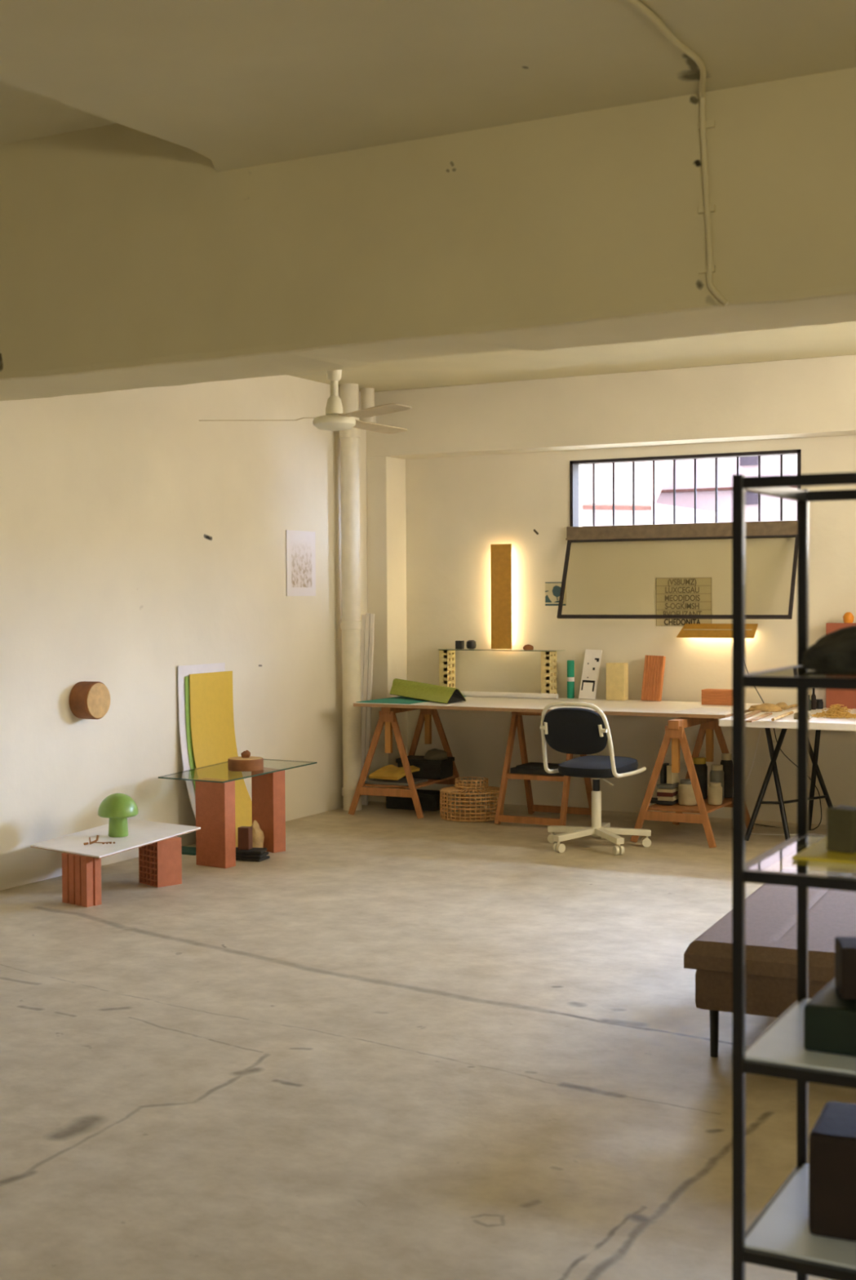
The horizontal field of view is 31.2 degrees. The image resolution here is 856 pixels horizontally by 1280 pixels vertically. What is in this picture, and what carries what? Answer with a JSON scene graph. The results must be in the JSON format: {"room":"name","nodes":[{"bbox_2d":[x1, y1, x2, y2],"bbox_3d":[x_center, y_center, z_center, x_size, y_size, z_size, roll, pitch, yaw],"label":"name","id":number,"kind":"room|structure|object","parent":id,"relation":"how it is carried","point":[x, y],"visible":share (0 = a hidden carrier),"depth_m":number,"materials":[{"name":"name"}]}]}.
{"room":"design studio","nodes":[
{"label":"design studio","id":0,"kind":"room"},
{"bbox_2d":[0,80,116,145],"bbox_3d":[-0.446,-1.867,0.810,9.980,0.210,7.920,1,2,28],"label":"ceiling","id":1,"kind":"structure","parent":0,"point":[24,114],"depth_m":5.58,"materials":[{"name":"paint"}]},
{"bbox_2d":[0,374,368,890],"bbox_3d":[-3.617,-0.301,5.769,0.250,3.600,14.100,1,2,28],"label":"wall","id":2,"kind":"structure","parent":0,"point":[142,539],"depth_m":9.22,"materials":[{"name":"paint"}]},
{"bbox_2d":[69,681,111,719],"bbox_3d":[-1.896,0.339,8.614,0.128,0.212,0.212,1,2,28],"label":"wooden disc","id":3,"kind":"object","parent":2,"relation":"attached to","point":[87,700],"visible":1,"depth_m":8.55,"materials":[{"name":"brown wood"}]},
{"bbox_2d":[285,529,315,595],"bbox_3d":[-0.880,-0.530,10.631,0.008,0.451,0.365,1,2,28],"label":"art print","id":4,"kind":"object","parent":2,"relation":"attached to","point":[300,545],"visible":1,"depth_m":10.62},
{"bbox_2d":[366,456,407,802],"bbox_3d":[-0.306,-0.080,11.550,0.170,2.570,0.300,1,2,28],"label":"column","id":5,"kind":"structure","parent":2,"relation":"attached to","point":[385,475],"depth_m":11.43,"materials":[{"name":"paint"}]},
{"bbox_2d":[0,67,855,400],"bbox_3d":[1.525,-1.464,4.523,9.980,0.983,0.506,1,2,28],"label":"beam","id":6,"kind":"structure","parent":2,"relation":"attached to","point":[128,261],"depth_m":5.09,"materials":[{"name":"paint"}]},
{"bbox_2d":[0,800,855,1279],"bbox_3d":[0.910,1.542,3.421,10.580,0.200,14.200,1,2,28],"label":"floor","id":7,"kind":"structure","parent":0,"point":[385,1043],"depth_m":5.05,"materials":[{"name":"concrete"}]},
{"bbox_2d":[30,818,200,906],"bbox_3d":[-1.681,1.183,8.238,0.703,0.262,1.088,1,2,28],"label":"coffee table","id":8,"kind":"object","parent":7,"relation":"on","point":[160,847],"visible":1,"depth_m":8.13,"materials":[{"name":"stone"}]},
{"bbox_2d":[84,835,115,844],"bbox_3d":[-1.709,1.036,7.976,0.162,0.047,0.047,-1,2,-16],"label":"twig","id":9,"kind":"object","parent":8,"relation":"on","point":[97,836],"visible":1,"depth_m":7.96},
{"bbox_2d":[97,792,138,837],"bbox_3d":[-1.662,0.936,8.227,0.212,0.230,0.212,1,2,28],"label":"mushroom lamp","id":10,"kind":"object","parent":8,"relation":"on","point":[117,807],"visible":1,"depth_m":8.18,"materials":[{"name":"green paint"}]},
{"bbox_2d":[182,845,195,855],"bbox_3d":[-1.455,1.274,9.277,0.240,0.014,0.180,1,2,28],"label":"board","id":11,"kind":"object","parent":7,"relation":"on","point":[190,851],"visible":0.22,"depth_m":9.22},
{"bbox_2d":[185,675,195,791],"bbox_3d":[-1.278,0.744,9.607,0.252,1.048,0.450,1,2,28],"label":"sheet","id":12,"kind":"object","parent":7,"relation":"on","point":[193,766],"visible":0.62,"depth_m":9.47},
{"bbox_2d":[177,662,225,817],"bbox_3d":[-1.317,0.711,9.582,0.223,1.116,0.490,1,2,28],"label":"sheet","id":13,"kind":"object","parent":7,"relation":"on","point":[184,671],"visible":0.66,"depth_m":9.44,"materials":[{"name":"paper"}]},
{"bbox_2d":[189,671,252,847],"bbox_3d":[-1.232,0.737,9.625,0.302,1.061,0.455,1,2,28],"label":"sheet","id":14,"kind":"object","parent":7,"relation":"on","point":[211,694],"visible":0.59,"depth_m":9.69,"materials":[{"name":"paper"}]},
{"bbox_2d":[158,758,317,868],"bbox_3d":[-1.171,1.029,9.270,0.626,0.502,1.109,1,2,28],"label":"glass side table","id":15,"kind":"object","parent":7,"relation":"on","point":[215,840],"visible":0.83,"depth_m":8.82,"materials":[{"name":"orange brick"}]},
{"bbox_2d":[227,755,263,771],"bbox_3d":[-1.094,0.743,9.208,0.212,0.071,0.212,1,2,28],"label":"wooden box","id":16,"kind":"object","parent":15,"relation":"on","point":[252,763],"visible":0.94,"depth_m":9.12,"materials":[{"name":"brown wood"}]},
{"bbox_2d":[241,750,250,757],"bbox_3d":[-1.095,0.684,9.217,0.064,0.045,0.048,1,2,28],"label":"pebble","id":17,"kind":"object","parent":16,"relation":"on","point":[246,753],"visible":1,"depth_m":9.20,"materials":[{"name":"brown stone"}]},
{"bbox_2d":[235,847,270,862],"bbox_3d":[-1.045,1.260,9.000,0.220,0.055,0.186,0,2,8],"label":"books","id":18,"kind":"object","parent":7,"relation":"on","point":[260,851],"depth_m":8.95,"materials":[{"name":"paper"}]},
{"bbox_2d":[237,826,253,849],"bbox_3d":[-1.075,1.164,9.019,0.070,0.130,0.060,0,2,17],"label":"brick","id":19,"kind":"object","parent":18,"relation":"on","point":[245,833],"visible":1,"depth_m":8.99,"materials":[{"name":"brick"}]},
{"bbox_2d":[251,819,264,847],"bbox_3d":[-1.040,1.180,9.208,0.105,0.202,0.126,1,2,28],"label":"stone","id":20,"kind":"object","parent":18,"relation":"on","point":[258,837],"visible":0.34,"depth_m":9.17,"materials":[{"name":"beige stone"}]},
{"bbox_2d":[339,383,363,810],"bbox_3d":[-0.553,-0.302,11.017,0.152,3.050,0.152,1,2,28],"label":"drain pipe","id":21,"kind":"object","parent":7,"relation":"on","point":[351,623],"visible":0.84,"depth_m":10.96,"materials":[{"name":"paint"}]},
{"bbox_2d":[360,614,365,725],"bbox_3d":[-0.498,0.512,11.321,0.028,1.397,0.138,1,2,28],"label":"board","id":22,"kind":"object","parent":7,"relation":"on","point":[363,616],"visible":0.48,"depth_m":11.33,"materials":[{"name":"laminate"}]},
{"bbox_2d":[361,613,370,804],"bbox_3d":[-0.465,0.507,11.303,0.032,1.407,0.138,1,2,28],"label":"board","id":23,"kind":"object","parent":7,"relation":"on","point":[367,615],"visible":0.76,"depth_m":11.30,"materials":[{"name":"laminate"}]},
{"bbox_2d":[364,613,374,804],"bbox_3d":[-0.433,0.510,11.286,0.028,1.402,0.138,1,2,28],"label":"board","id":24,"kind":"object","parent":7,"relation":"on","point":[372,615],"visible":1,"depth_m":11.29,"materials":[{"name":"laminate"}]},
{"bbox_2d":[348,706,467,818],"bbox_3d":[-0.135,0.835,11.047,0.579,0.770,0.824,0,2,24],"label":"trestle","id":25,"kind":"object","parent":7,"relation":"on","point":[388,715],"visible":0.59,"depth_m":10.74,"materials":[{"name":"brown wood"}]},
{"bbox_2d":[364,777,428,786],"bbox_3d":[-0.230,1.004,10.899,0.370,0.015,0.300,0,2,25],"label":"tray","id":26,"kind":"object","parent":25,"relation":"on","point":[402,781],"visible":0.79,"depth_m":10.82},
{"bbox_2d":[368,764,420,780],"bbox_3d":[-0.242,0.941,10.928,0.256,0.076,0.280,1,2,35],"label":"envelope","id":27,"kind":"object","parent":26,"relation":"on","point":[391,771],"visible":0.87,"depth_m":10.88,"materials":[{"name":"paper"}]},
{"bbox_2d":[364,775,455,788],"bbox_3d":[-0.134,1.015,11.053,0.421,0.014,0.700,0,2,24],"label":"shelf","id":28,"kind":"object","parent":25,"relation":"attached to","point":[451,779],"depth_m":10.80,"materials":[{"name":"brown wood"}]},
{"bbox_2d":[395,755,454,779],"bbox_3d":[-0.019,0.930,11.204,0.360,0.140,0.260,0,2,22],"label":"storage box","id":29,"kind":"object","parent":25,"relation":"on","point":[429,769],"visible":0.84,"depth_m":11.08,"materials":[{"name":"fabric"}]},
{"bbox_2d":[423,748,448,759],"bbox_3d":[0.057,0.824,11.099,0.181,0.078,0.151,1,2,28],"label":"crumpled bag","id":30,"kind":"object","parent":29,"relation":"on","point":[435,753],"visible":1,"depth_m":11.05,"materials":[{"name":"grey fabric"}]},
{"bbox_2d":[353,696,761,718],"bbox_3d":[0.883,0.444,10.453,2.650,0.026,0.990,1,2,28],"label":"desk","id":31,"kind":"object","parent":25,"relation":"on","point":[629,707],"visible":0.54,"depth_m":10.25,"materials":[{"name":"white laminate"}]},
{"bbox_2d":[358,696,465,703],"bbox_3d":[-0.112,0.421,10.914,0.440,0.003,0.830,1,2,28],"label":"cutting mat","id":32,"kind":"object","parent":31,"relation":"on","point":[399,700],"visible":0.71,"depth_m":10.73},
{"bbox_2d":[390,678,466,703],"bbox_3d":[0.013,0.356,10.833,0.297,0.136,0.833,-1,2,-28],"label":"sheet","id":33,"kind":"object","parent":32,"relation":"on","point":[400,687],"visible":1,"depth_m":10.81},
{"bbox_2d":[439,649,455,688],"bbox_3d":[0.143,0.239,11.378,0.068,0.335,0.130,1,2,28],"label":"brick","id":34,"kind":"object","parent":31,"relation":"on","point":[446,657],"visible":0.7,"depth_m":11.33,"materials":[{"name":"ceramic"}]},
{"bbox_2d":[460,691,558,698],"bbox_3d":[0.553,0.395,11.035,0.820,0.038,0.038,1,2,28],"label":"tube","id":35,"kind":"object","parent":31,"relation":"on","point":[480,694],"visible":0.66,"depth_m":11.00,"materials":[{"name":"paper"}]},
{"bbox_2d":[541,650,557,693],"bbox_3d":[0.867,0.246,10.993,0.068,0.335,0.130,1,2,28],"label":"brick","id":36,"kind":"object","parent":31,"relation":"on","point":[548,659],"visible":0.79,"depth_m":10.94,"materials":[{"name":"ceramic"}]},
{"bbox_2d":[438,648,563,651],"bbox_3d":[0.530,0.073,11.155,0.940,0.005,0.172,1,2,28],"label":"glass shelf","id":37,"kind":"object","parent":36,"relation":"on","point":[516,650],"visible":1,"depth_m":11.12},
{"bbox_2d":[455,640,464,648],"bbox_3d":[0.234,0.035,11.312,0.050,0.062,0.050,1,2,28],"label":"cube","id":38,"kind":"object","parent":37,"relation":"on","point":[459,644],"visible":1,"depth_m":11.29,"materials":[{"name":"metal"}]},
{"bbox_2d":[466,640,476,648],"bbox_3d":[0.318,0.034,11.267,0.076,0.066,0.076,1,2,28],"label":"pot","id":39,"kind":"object","parent":37,"relation":"on","point":[471,644],"visible":1,"depth_m":11.24,"materials":[{"name":"ceramic"}]},
{"bbox_2d":[523,644,533,649],"bbox_3d":[0.725,0.051,11.051,0.086,0.040,0.063,1,2,28],"label":"stone","id":40,"kind":"object","parent":37,"relation":"on","point":[528,646],"visible":1,"depth_m":11.03,"materials":[{"name":"brown stone"}]},
{"bbox_2d":[567,660,574,697],"bbox_3d":[1.018,0.280,10.937,0.055,0.270,0.055,1,2,28],"label":"roll","id":41,"kind":"object","parent":31,"relation":"on","point":[571,664],"visible":1,"depth_m":10.91,"materials":[{"name":"paper"}]},
{"bbox_2d":[578,648,602,699],"bbox_3d":[1.149,0.243,10.851,0.136,0.352,0.118,1,2,28],"label":"board","id":42,"kind":"object","parent":31,"relation":"on","point":[593,658],"visible":1,"depth_m":10.84,"materials":[{"name":"white laminate"}]},
{"bbox_2d":[606,662,628,700],"bbox_3d":[1.320,0.290,10.707,0.136,0.260,0.082,1,2,28],"label":"block","id":43,"kind":"object","parent":31,"relation":"on","point":[617,673],"visible":1,"depth_m":10.67,"materials":[{"name":"wood"}]},
{"bbox_2d":[640,655,666,701],"bbox_3d":[1.561,0.263,10.625,0.146,0.315,0.100,1,2,28],"label":"tile","id":44,"kind":"structure","parent":31,"relation":"on","point":[654,666],"depth_m":10.61,"materials":[{"name":"ceramic"}]},
{"bbox_2d":[675,706,732,713],"bbox_3d":[1.788,0.446,9.716,0.300,0.002,0.420,1,2,34],"label":"paper","id":45,"kind":"object","parent":31,"relation":"on","point":[703,709],"visible":0.93,"depth_m":9.68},
{"bbox_2d":[701,688,732,705],"bbox_3d":[1.958,0.380,10.225,0.240,0.100,0.120,1,2,28],"label":"brick","id":46,"kind":"object","parent":31,"relation":"on","point":[709,696],"visible":0.69,"depth_m":10.18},
{"bbox_2d":[386,788,448,811],"bbox_3d":[-0.079,1.158,11.114,0.400,0.120,0.230,0,2,25],"label":"crate","id":47,"kind":"object","parent":7,"relation":"on","point":[429,800],"visible":0.67,"depth_m":11.01,"materials":[{"name":"plastic"}]},
{"bbox_2d":[440,776,503,822],"bbox_3d":[0.302,1.092,10.597,0.442,0.270,0.441,1,2,28],"label":"woven basket","id":48,"kind":"object","parent":7,"relation":"on","point":[463,816],"visible":0.91,"depth_m":10.48,"materials":[{"name":"wicker"}]},
{"bbox_2d":[494,711,592,826],"bbox_3d":[0.802,0.847,10.425,0.500,0.772,0.601,1,2,28],"label":"trestle","id":49,"kind":"object","parent":7,"relation":"on","point":[517,721],"visible":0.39,"depth_m":10.38,"materials":[{"name":"brown wood"}]},
{"bbox_2d":[508,773,564,777],"bbox_3d":[0.802,0.905,10.426,0.420,0.012,0.320,1,2,28],"label":"shelf","id":50,"kind":"object","parent":49,"relation":"attached to","point":[510,775],"depth_m":10.30,"materials":[{"name":"brown wood"}]},
{"bbox_2d":[510,762,564,776],"bbox_3d":[0.797,0.872,10.405,0.390,0.050,0.300,1,2,28],"label":"case","id":51,"kind":"object","parent":49,"relation":"on","point":[534,768],"visible":0.65,"depth_m":10.32,"materials":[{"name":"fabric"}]},
{"bbox_2d":[539,702,651,855],"bbox_3d":[1.004,0.810,9.346,0.624,0.906,0.667,1,2,32],"label":"office chair","id":52,"kind":"object","parent":7,"relation":"on","point":[571,731],"visible":1,"depth_m":9.15,"materials":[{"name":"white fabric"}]},
{"bbox_2d":[630,717,754,848],"bbox_3d":[1.689,0.865,9.760,0.549,0.765,0.824,1,2,28],"label":"trestle","id":53,"kind":"object","parent":7,"relation":"on","point":[674,730],"visible":0.75,"depth_m":9.47,"materials":[{"name":"brown wood"}]},
{"bbox_2d":[650,797,658,803],"bbox_3d":[1.453,1.022,9.755,0.120,0.020,0.120,1,2,28],"label":"notebook","id":54,"kind":"object","parent":53,"relation":"on","point":[654,800],"visible":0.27,"depth_m":9.71,"materials":[{"name":"paper"}]},
{"bbox_2d":[657,799,678,804],"bbox_3d":[1.518,1.022,9.698,0.100,0.022,0.150,1,2,28],"label":"book","id":55,"kind":"object","parent":53,"relation":"on","point":[660,802],"visible":0.66,"depth_m":9.64,"materials":[{"name":"paper"}]},
{"bbox_2d":[657,794,678,800],"bbox_3d":[1.522,0.995,9.695,0.100,0.024,0.150,0,2,25],"label":"book","id":56,"kind":"object","parent":55,"relation":"on","point":[676,797],"visible":0.66,"depth_m":9.63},
{"bbox_2d":[657,791,678,796],"bbox_3d":[1.514,0.968,9.698,0.100,0.026,0.150,0,2,22],"label":"book","id":57,"kind":"object","parent":56,"relation":"on","point":[659,793],"visible":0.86,"depth_m":9.63,"materials":[{"name":"paper"}]},
{"bbox_2d":[657,786,678,792],"bbox_3d":[1.520,0.945,9.694,0.100,0.020,0.150,1,2,28],"label":"book","id":58,"kind":"object","parent":57,"relation":"on","point":[674,789],"visible":0.66,"depth_m":9.64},
{"bbox_2d":[657,782,679,788],"bbox_3d":[1.518,0.918,9.695,0.100,0.022,0.150,0,2,25],"label":"book","id":59,"kind":"object","parent":58,"relation":"on","point":[665,785],"visible":0.86,"depth_m":9.63,"materials":[{"name":"grey paper"}]},
{"bbox_2d":[660,763,669,783],"bbox_3d":[1.497,0.843,9.703,0.025,0.120,0.100,1,2,28],"label":"case","id":60,"kind":"object","parent":59,"relation":"on","point":[664,770],"visible":0.79,"depth_m":9.66,"materials":[{"name":"plastic"}]},
{"bbox_2d":[666,764,678,784],"bbox_3d":[1.543,0.846,9.678,0.040,0.115,0.100,1,2,31],"label":"box","id":61,"kind":"object","parent":59,"relation":"on","point":[672,778],"visible":0.68,"depth_m":9.64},
{"bbox_2d":[678,778,697,805],"bbox_3d":[1.638,0.957,9.655,0.124,0.154,0.124,1,2,28],"label":"tub","id":62,"kind":"object","parent":53,"relation":"on","point":[686,797],"visible":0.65,"depth_m":9.60,"materials":[{"name":"white plastic"}]},
{"bbox_2d":[648,797,732,813],"bbox_3d":[1.690,1.042,9.766,0.398,0.014,0.700,1,2,28],"label":"shelf","id":63,"kind":"object","parent":53,"relation":"attached to","point":[677,807],"depth_m":9.54,"materials":[{"name":"brown wood"}]},
{"bbox_2d":[693,756,707,799],"bbox_3d":[1.756,0.893,9.918,0.100,0.264,0.100,1,2,28],"label":"jar","id":64,"kind":"object","parent":53,"relation":"on","point":[700,766],"visible":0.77,"depth_m":9.88,"materials":[{"name":"glass"}]},
{"bbox_2d":[707,782,722,804],"bbox_3d":[1.808,0.966,9.655,0.090,0.134,0.090,1,2,28],"label":"jar","id":65,"kind":"object","parent":53,"relation":"on","point":[715,788],"visible":1,"depth_m":9.62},
{"bbox_2d":[710,764,724,799],"bbox_3d":[1.857,0.914,9.854,0.090,0.224,0.090,1,2,28],"label":"jar","id":66,"kind":"object","parent":53,"relation":"on","point":[717,773],"visible":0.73,"depth_m":9.82,"materials":[{"name":"ceramic"}]},
{"bbox_2d":[720,753,732,798],"bbox_3d":[1.940,0.880,9.967,0.080,0.284,0.080,1,2,28],"label":"bottle","id":67,"kind":"object","parent":53,"relation":"on","point":[726,758],"visible":0.83,"depth_m":9.93,"materials":[{"name":"glass"}]},
{"bbox_2d":[684,868,855,1057],"bbox_3d":[1.625,1.173,5.502,1.040,0.405,1.505,0,2,25],"label":"daybed","id":68,"kind":"object","parent":7,"relation":"on","point":[771,910],"visible":0.65,"depth_m":5.03,"materials":[{"name":"brown fabric"}]},
{"bbox_2d":[684,868,855,982],"bbox_3d":[1.624,1.014,5.497,1.040,0.087,1.505,0,2,25],"label":"cushion","id":69,"kind":"object","parent":68,"relation":"on","point":[771,910],"depth_m":5.11,"materials":[{"name":"brown fabric"}]},
{"bbox_2d":[745,730,815,835],"bbox_3d":[2.182,0.929,9.985,0.359,0.624,0.630,-1,2,-23],"label":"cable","id":70,"kind":"object","parent":7,"relation":"on","point":[760,731],"visible":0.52,"depth_m":10.30,"materials":[{"name":"plastic"}]},
{"bbox_2d":[745,664,822,830],"bbox_3d":[2.317,0.625,10.156,0.678,1.229,0.169,1,2,44],"label":"power cable","id":71,"kind":"object","parent":7,"relation":"on","point":[745,664],"visible":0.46,"depth_m":10.14,"materials":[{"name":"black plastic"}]},
{"bbox_2d":[719,706,855,840],"bbox_3d":[2.913,0.858,9.249,2.030,0.807,1.192,1,2,28],"label":"folding table","id":72,"kind":"object","parent":7,"relation":"on","point":[820,723],"depth_m":9.60,"materials":[{"name":"metal"}]},
{"bbox_2d":[746,712,772,722],"bbox_3d":[1.998,0.466,9.241,0.035,0.010,0.627,0,2,23],"label":"wood strip","id":73,"kind":"object","parent":72,"relation":"on","point":[757,717],"visible":1,"depth_m":9.19,"materials":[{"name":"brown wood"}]},
{"bbox_2d":[748,702,782,711],"bbox_3d":[2.154,0.429,9.786,0.213,0.051,0.136,0,2,17],"label":"stone slab","id":74,"kind":"object","parent":72,"relation":"on","point":[766,707],"visible":0.97,"depth_m":9.74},
{"bbox_2d":[776,702,787,709],"bbox_3d":[2.295,0.426,9.974,0.092,0.043,0.084,1,2,28],"label":"chip","id":75,"kind":"object","parent":72,"relation":"on","point":[782,704],"visible":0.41,"depth_m":9.95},
{"bbox_2d":[771,711,793,720],"bbox_3d":[2.146,0.456,9.256,0.031,0.024,0.572,0,2,24],"label":"stick","id":76,"kind":"object","parent":72,"relation":"on","point":[784,715],"visible":1,"depth_m":9.17,"materials":[{"name":"beige wood"}]},
{"bbox_2d":[782,703,797,710],"bbox_3d":[2.361,0.433,9.974,0.032,0.024,0.305,1,2,28],"label":"stick","id":77,"kind":"object","parent":72,"relation":"on","point":[796,704],"visible":0.94,"depth_m":9.92,"materials":[{"name":"beige wood"}]},
{"bbox_2d":[793,712,812,719],"bbox_3d":[2.238,0.450,9.158,0.108,0.046,0.082,1,2,28],"label":"pebble","id":78,"kind":"object","parent":72,"relation":"on","point":[795,716],"visible":0.34,"depth_m":9.14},
{"bbox_2d":[808,694,811,710],"bbox_3d":[2.441,0.401,9.829,0.032,0.100,0.032,1,2,28],"label":"bottle","id":79,"kind":"object","parent":72,"relation":"on","point":[810,700],"visible":0.47,"depth_m":9.82,"materials":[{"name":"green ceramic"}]},
{"bbox_2d":[811,688,816,709],"bbox_3d":[2.487,0.379,9.892,0.030,0.140,0.030,1,2,28],"label":"bottle","id":80,"kind":"object","parent":72,"relation":"on","point":[813,696],"visible":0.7,"depth_m":9.88,"materials":[{"name":"glass"}]},
{"bbox_2d":[816,698,823,709],"bbox_3d":[2.540,0.416,9.958,0.052,0.062,0.051,1,2,28],"label":"jar","id":81,"kind":"object","parent":72,"relation":"on","point":[820,703],"visible":1,"depth_m":9.94,"materials":[{"name":"black glass"}]},
{"bbox_2d":[814,688,826,706],"bbox_3d":[2.587,0.316,10.130,0.100,0.250,0.012,1,2,28],"label":"card","id":82,"kind":"object","parent":72,"relation":"on","point":[820,693],"visible":0.14,"depth_m":10.12,"materials":[{"name":"paper"}]},
{"bbox_2d":[812,703,855,718],"bbox_3d":[2.483,0.426,9.313,0.485,0.082,0.282,1,2,28],"label":"heap","id":83,"kind":"object","parent":72,"relation":"on","point":[836,711],"visible":0.99,"depth_m":9.28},
{"bbox_2d":[826,622,855,708],"bbox_3d":[2.857,0.168,9.920,0.550,0.555,0.060,1,2,28],"label":"clay piece","id":84,"kind":"object","parent":72,"relation":"on","point":[847,698],"visible":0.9,"depth_m":9.98,"materials":[{"name":"ceramic"}]},
{"bbox_2d":[843,612,854,622],"bbox_3d":[2.733,-0.146,9.970,0.072,0.070,0.072,1,2,28],"label":"pot","id":85,"kind":"object","parent":84,"relation":"on","point":[848,617],"visible":1,"depth_m":9.95,"materials":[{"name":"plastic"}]},
{"bbox_2d":[732,471,855,1279],"bbox_3d":[0.836,0.579,2.881,0.400,1.760,0.475,1,2,28],"label":"metal rack","id":86,"kind":"object","parent":7,"relation":"on","point":[780,1237],"visible":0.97,"depth_m":2.77,"materials":[{"name":"black metal"}]},
{"bbox_2d":[748,666,855,677],"bbox_3d":[0.833,0.063,2.865,0.361,0.006,0.436,1,2,28],"label":"glass shelf","id":87,"kind":"object","parent":86,"relation":"attached to","point":[789,671],"depth_m":2.82,"materials":[{"name":"glass"}]},
{"bbox_2d":[792,835,855,864],"bbox_3d":[0.868,0.404,2.917,0.280,0.006,0.280,1,2,28],"label":"card","id":88,"kind":"object","parent":86,"relation":"on","point":[818,851],"visible":0.6,"depth_m":2.87,"materials":[{"name":"paper"}]},
{"bbox_2d":[826,804,855,853],"bbox_3d":[0.795,0.359,2.914,0.050,0.082,0.056,-2,2,-42],"label":"block","id":89,"kind":"object","parent":88,"relation":"on","point":[841,820],"visible":1,"depth_m":2.90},
{"bbox_2d":[800,625,855,672],"bbox_3d":[0.871,0.011,2.878,0.335,0.094,0.250,0,2,22],"label":"rock","id":90,"kind":"object","parent":86,"relation":"on","point":[835,651],"visible":1,"depth_m":2.83,"materials":[{"name":"stone"}]},
{"bbox_2d":[804,977,855,1056],"bbox_3d":[0.868,0.706,2.848,0.280,0.085,0.260,1,2,28],"label":"box","id":91,"kind":"object","parent":86,"relation":"on","point":[829,1019],"visible":0.82,"depth_m":2.78,"materials":[{"name":"cardboard"}]},
{"bbox_2d":[835,936,855,999],"bbox_3d":[0.826,0.614,2.869,0.115,0.095,0.100,0,2,8],"label":"brick","id":92,"kind":"object","parent":91,"relation":"on","point":[845,947],"visible":1,"depth_m":2.83,"materials":[{"name":"brown ceramic"}]},
{"bbox_2d":[808,1101,855,1241],"bbox_3d":[0.858,0.997,2.858,0.260,0.190,0.210,0,2,23],"label":"crate","id":93,"kind":"object","parent":86,"relation":"on","point":[833,1138],"visible":1,"depth_m":2.80,"materials":[{"name":"plastic"}]},
{"bbox_2d":[0,0,855,172],"bbox_3d":[0.677,-1.631,0.220,7.440,0.240,7.920,1,2,28],"label":"ceiling","id":94,"kind":"structure","parent":0,"point":[237,84],"depth_m":4.30,"materials":[{"name":"paint"}]},
{"bbox_2d":[626,0,728,306],"bbox_3d":[0.455,-1.297,3.845,0.111,0.648,1.710,1,2,29],"label":"cable conduit","id":95,"kind":"object","parent":94,"relation":"attached to","point":[703,125],"visible":1,"depth_m":4.59,"materials":[{"name":"paint"}]},
{"bbox_2d":[288,321,855,391],"bbox_3d":[2.857,-1.854,7.019,9.980,0.250,5.220,1,2,28],"label":"ceiling","id":96,"kind":"structure","parent":0,"point":[833,340],"depth_m":9.84,"materials":[{"name":"paint"}]},
{"bbox_2d":[199,369,412,434],"bbox_3d":[-0.420,-1.419,8.129,1.256,0.645,1.095,1,2,28],"label":"ceiling fan","id":97,"kind":"object","parent":96,"relation":"hanging from","point":[334,420],"visible":0.84,"depth_m":7.95,"materials":[{"name":"white metal"}]},
{"bbox_2d":[360,387,376,423],"bbox_3d":[-0.440,-1.709,11.193,0.120,0.250,0.120,1,2,28],"label":"pipe stub","id":98,"kind":"object","parent":96,"relation":"attached to","point":[367,394],"visible":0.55,"depth_m":11.15,"materials":[{"name":"paint"}]},
{"bbox_2d":[405,435,855,824],"bbox_3d":[4.144,-0.360,9.467,10.480,3.400,0.220,1,2,28],"label":"wall","id":99,"kind":"structure","parent":0,"point":[457,507],"depth_m":10.93,"materials":[{"name":"paint"}]},
{"bbox_2d":[490,543,511,648],"bbox_3d":[0.547,-0.318,11.223,0.164,0.765,0.062,1,2,28],"label":"wall lamp","id":100,"kind":"object","parent":99,"relation":"attached to","point":[500,554],"visible":1,"depth_m":11.20,"materials":[{"name":"wood"}]},
{"bbox_2d":[545,582,566,605],"bbox_3d":[0.920,-0.332,11.051,0.160,0.170,0.014,1,2,28],"label":"picture","id":101,"kind":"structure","parent":99,"relation":"attached to","point":[553,589],"depth_m":11.05,"materials":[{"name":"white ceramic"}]},
{"bbox_2d":[366,354,855,459],"bbox_3d":[4.015,-1.562,9.201,9.980,0.480,0.300,1,2,28],"label":"beam","id":102,"kind":"structure","parent":99,"relation":"attached to","point":[815,397],"depth_m":10.46,"materials":[{"name":"paint"}]},
{"bbox_2d":[556,448,800,618],"bbox_3d":[1.717,-0.710,10.535,1.685,1.124,0.354,1,2,28],"label":"window","id":103,"kind":"structure","parent":99,"relation":"in","point":[764,529],"depth_m":10.61,"materials":[{"name":"metal"}]},
{"bbox_2d":[656,577,711,626],"bbox_3d":[1.768,-0.264,10.606,0.400,0.335,0.007,1,2,28],"label":"sheet","id":104,"kind":"object","parent":99,"relation":"attached to","point":[692,595],"visible":0.93,"depth_m":10.61,"materials":[{"name":"paper"}]},
{"bbox_2d":[676,623,758,638],"bbox_3d":[1.970,-0.063,10.441,0.540,0.095,0.120,1,2,28],"label":"wall lamp","id":105,"kind":"object","parent":99,"relation":"attached to","point":[689,630],"visible":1,"depth_m":10.45,"materials":[{"name":"wood"}]},
{"bbox_3d":[21.286,0.393,40.023,120.000,0.250,69.400,1,2,28],"label":"floor","id":106,"kind":"structure","parent":0,"visible":0},
{"bbox_2d":[582,460,728,526],"bbox_3d":[0.744,-2.292,23.285,7.007,6.276,4.075,1,2,28],"label":"house","id":107,"kind":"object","parent":106,"relation":"on","point":[643,470],"visible":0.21,"depth_m":20.51,"materials":[{"name":"ceramic"}]},
{"bbox_2d":[655,454,797,522],"bbox_3d":[5.334,-1.879,26.497,5.700,5.200,4.120,1,2,28],"label":"apartment building","id":108,"kind":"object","parent":106,"relation":"on","point":[770,464],"visible":0.15,"depth_m":24.57,"materials":[{"name":"white"}]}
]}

